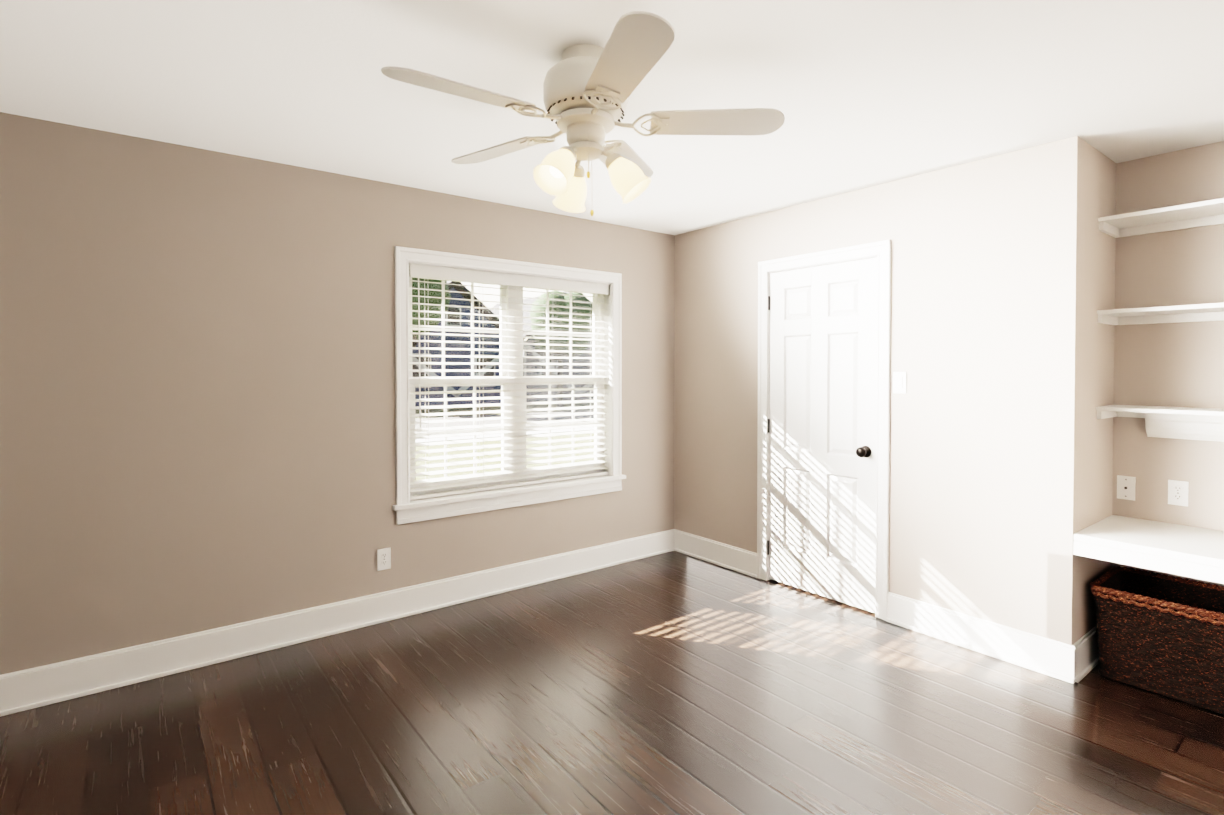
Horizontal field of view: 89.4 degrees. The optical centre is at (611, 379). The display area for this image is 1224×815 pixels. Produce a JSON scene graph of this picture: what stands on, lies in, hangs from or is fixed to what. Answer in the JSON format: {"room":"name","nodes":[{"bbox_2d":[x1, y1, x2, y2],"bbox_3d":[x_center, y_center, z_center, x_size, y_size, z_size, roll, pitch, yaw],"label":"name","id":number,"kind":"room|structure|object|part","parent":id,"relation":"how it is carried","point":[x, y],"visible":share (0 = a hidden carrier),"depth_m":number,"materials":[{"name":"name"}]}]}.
{"room":"empty bedroom","nodes":[
{"label":"empty bedroom","id":0,"kind":"room"},
{"bbox_2d":[0,112,674,674],"bbox_3d":[-1.084,0.124,3.689,5.350,2.440,0.160,-1,1,-38],"label":"wall","id":1,"kind":"structure","parent":0,"point":[196,388],"depth_m":2.98,"materials":[{"name":"paint"}]},
{"bbox_2d":[0,529,673,716],"bbox_3d":[-1.244,1.267,3.464,4.400,0.162,0.027,-1,1,-38],"label":"baseboard","id":2,"kind":"structure","parent":1,"relation":"attached to","point":[34,687],"depth_m":3.14,"materials":[{"name":"white wood"}]},
{"bbox_2d":[377,547,390,570],"bbox_3d":[-1.270,1.003,3.451,0.072,0.117,0.010,-1,1,-38],"label":"outlet","id":3,"kind":"object","parent":1,"relation":"attached to","point":[384,559],"visible":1,"depth_m":3.45,"materials":[{"name":"white plastic"}]},
{"bbox_2d":[392,246,625,524],"bbox_3d":[-0.614,0.029,4.023,1.663,1.563,0.197,-1,1,-38],"label":"window unit","id":4,"kind":"structure","parent":1,"relation":"in","point":[512,340],"depth_m":4.01,"materials":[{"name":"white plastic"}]},
{"bbox_2d":[409,263,609,499],"bbox_3d":[-0.608,0.011,4.015,1.451,1.362,0.077,-1,1,-38],"label":"window blinds","id":5,"kind":"object","parent":4,"relation":"attached to","point":[439,272],"visible":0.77,"depth_m":3.95,"materials":[{"name":"white plastic"}]},
{"bbox_2d":[0,551,1223,814],"bbox_3d":[0.234,1.431,2.010,5.350,0.120,4.460,-1,1,-38],"label":"floor","id":6,"kind":"structure","parent":0,"point":[674,683],"depth_m":2.44,"materials":[{"name":"brown wood"}]},
{"bbox_2d":[1089,566,1223,714],"bbox_3d":[2.587,1.146,2.662,0.465,0.422,0.792,-1,1,-38],"label":"basket","id":7,"kind":"object","parent":6,"relation":"on","point":[1161,634],"depth_m":2.68,"materials":[{"name":"brown wicker"}]},
{"bbox_2d":[0,0,1223,234],"bbox_3d":[0.234,-1.129,1.971,5.350,0.120,4.460,-1,1,-38],"label":"ceiling","id":8,"kind":"structure","parent":0,"point":[860,94],"depth_m":2.24,"materials":[{"name":"white paint"}]},
{"bbox_2d":[381,11,784,215],"bbox_3d":[-0.130,-0.813,2.034,1.215,0.514,1.251,-1,1,-38],"label":"ceiling fan","id":9,"kind":"object","parent":8,"relation":"hanging from","point":[588,89],"visible":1,"depth_m":1.98,"materials":[{"name":"white"}]},
{"bbox_2d":[674,136,1223,644],"bbox_3d":[2.100,0.130,3.338,0.750,2.440,4.300,-1,1,-38],"label":"wall","id":10,"kind":"structure","parent":0,"point":[1002,356],"depth_m":3.06,"materials":[{"name":"paint"}]},
{"bbox_2d":[767,257,876,612],"bbox_3d":[1.255,0.318,3.798,0.106,2.025,0.752,-1,1,-38],"label":"door","id":11,"kind":"structure","parent":10,"relation":"in","point":[823,404],"depth_m":3.77,"materials":[{"name":"white wood"}]},
{"bbox_3d":[1.037,0.308,4.096,0.013,1.712,0.012,-1,1,-38],"label":"door hinges","id":12,"kind":"part","parent":11,"relation":"part of","materials":[{"name":"black metal"}]},
{"bbox_3d":[1.434,0.417,3.541,0.071,0.068,0.068,-1,1,-38],"label":"door knob","id":13,"kind":"part","parent":11,"relation":"part of","materials":[{"name":"black metal"}]},
{"bbox_2d":[757,240,890,620],"bbox_3d":[1.307,0.282,3.833,0.139,2.120,0.910,-1,1,-38],"label":"door frame","id":14,"kind":"structure","parent":10,"relation":"attached to","point":[881,250],"depth_m":3.51,"materials":[{"name":"white wood"}]},
{"bbox_2d":[674,529,1098,683],"bbox_3d":[1.907,1.267,3.459,0.627,0.162,3.900,-1,1,-38],"label":"baseboard","id":15,"kind":"structure","parent":10,"relation":"attached to","point":[1077,661],"depth_m":3.10,"materials":[{"name":"white wood"}]},
{"bbox_2d":[893,372,906,393],"bbox_3d":[1.576,0.019,3.391,0.010,0.117,0.072,-1,1,-38],"label":"switch plate","id":16,"kind":"object","parent":10,"relation":"attached to","point":[899,381],"visible":1,"depth_m":3.39,"materials":[{"name":"white plastic"}]},
{"bbox_2d":[1117,475,1135,500],"bbox_3d":[2.571,0.544,3.096,0.010,0.117,0.072,-1,1,-38],"label":"jack","id":17,"kind":"object","parent":10,"relation":"attached to","point":[1126,487],"visible":1,"depth_m":3.09,"materials":[{"name":"white plastic"}]},
{"bbox_2d":[1073,515,1223,583],"bbox_3d":[2.711,0.746,2.442,0.596,0.095,1.320,-1,1,-38],"label":"shelf","id":18,"kind":"object","parent":10,"relation":"attached to","point":[1188,551],"visible":1,"depth_m":2.65,"materials":[{"name":"white wood"}]},
{"bbox_2d":[1096,198,1223,418],"bbox_3d":[2.832,-0.282,2.519,0.290,0.959,1.320,-1,1,-38],"label":"shelves","id":19,"kind":"object","parent":10,"relation":"attached to","point":[1193,215],"visible":1,"depth_m":2.88,"materials":[{"name":"white wood"}]},
{"bbox_2d":[1145,413,1223,441],"bbox_3d":[2.935,0.222,2.550,0.060,0.130,1.130,-1,1,-38],"label":"light fixture","id":20,"kind":"object","parent":19,"relation":"attached to","point":[1191,427],"visible":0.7,"depth_m":2.87,"materials":[{"name":"white"}]},
{"bbox_2d":[1168,480,1188,506],"bbox_3d":[2.691,0.541,2.942,0.010,0.117,0.072,-1,1,-38],"label":"outlet","id":21,"kind":"object","parent":10,"relation":"attached to","point":[1178,491],"visible":1,"depth_m":2.94,"materials":[{"name":"white plastic"}]},
{"bbox_2d":[1078,120,1223,162],"bbox_3d":[2.730,-1.137,2.506,0.750,0.120,1.195,-1,1,-38],"label":"ceiling","id":22,"kind":"structure","parent":0,"point":[1121,146],"depth_m":2.79,"materials":[{"name":"white paint"}]},
{"label":"outside","id":23,"kind":"structure","parent":0,"visible":0},
{"bbox_2d":[415,402,593,479],"bbox_3d":[-19.262,1.111,46.567,100.000,0.240,89.840,-1,1,-38],"label":"ground","id":24,"kind":"structure","parent":23,"point":[452,424],"depth_m":15.38,"materials":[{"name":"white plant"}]},
{"bbox_2d":[412,277,450,346],"bbox_3d":[-8.586,-1.843,24.096,3.795,6.443,4.773,-1,1,-38],"label":"tree","id":25,"kind":"object","parent":24,"relation":"on","point":[430,308],"depth_m":22.78,"materials":[{"name":"green plant"}]},
{"bbox_2d":[412,281,500,406],"bbox_3d":[-10.191,-1.752,32.554,6.762,6.000,9.730,-1,1,-38],"label":"house","id":26,"kind":"structure","parent":24,"relation":"on","point":[462,345],"depth_m":29.21,"materials":[{"name":"blue"}]},
{"bbox_2d":[490,292,593,401],"bbox_3d":[-4.801,-1.937,38.003,7.262,6.200,9.730,-1,1,-38],"label":"house","id":27,"kind":"structure","parent":24,"relation":"on","point":[526,347],"depth_m":33.84,"materials":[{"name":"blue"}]},
{"bbox_2d":[530,291,591,406],"bbox_3d":[-2.345,-1.421,29.198,3.290,5.441,3.732,-1,1,-38],"label":"tree","id":28,"kind":"object","parent":24,"relation":"on","point":[562,316],"depth_m":27.83,"materials":[{"name":"green plant"}]}
]}

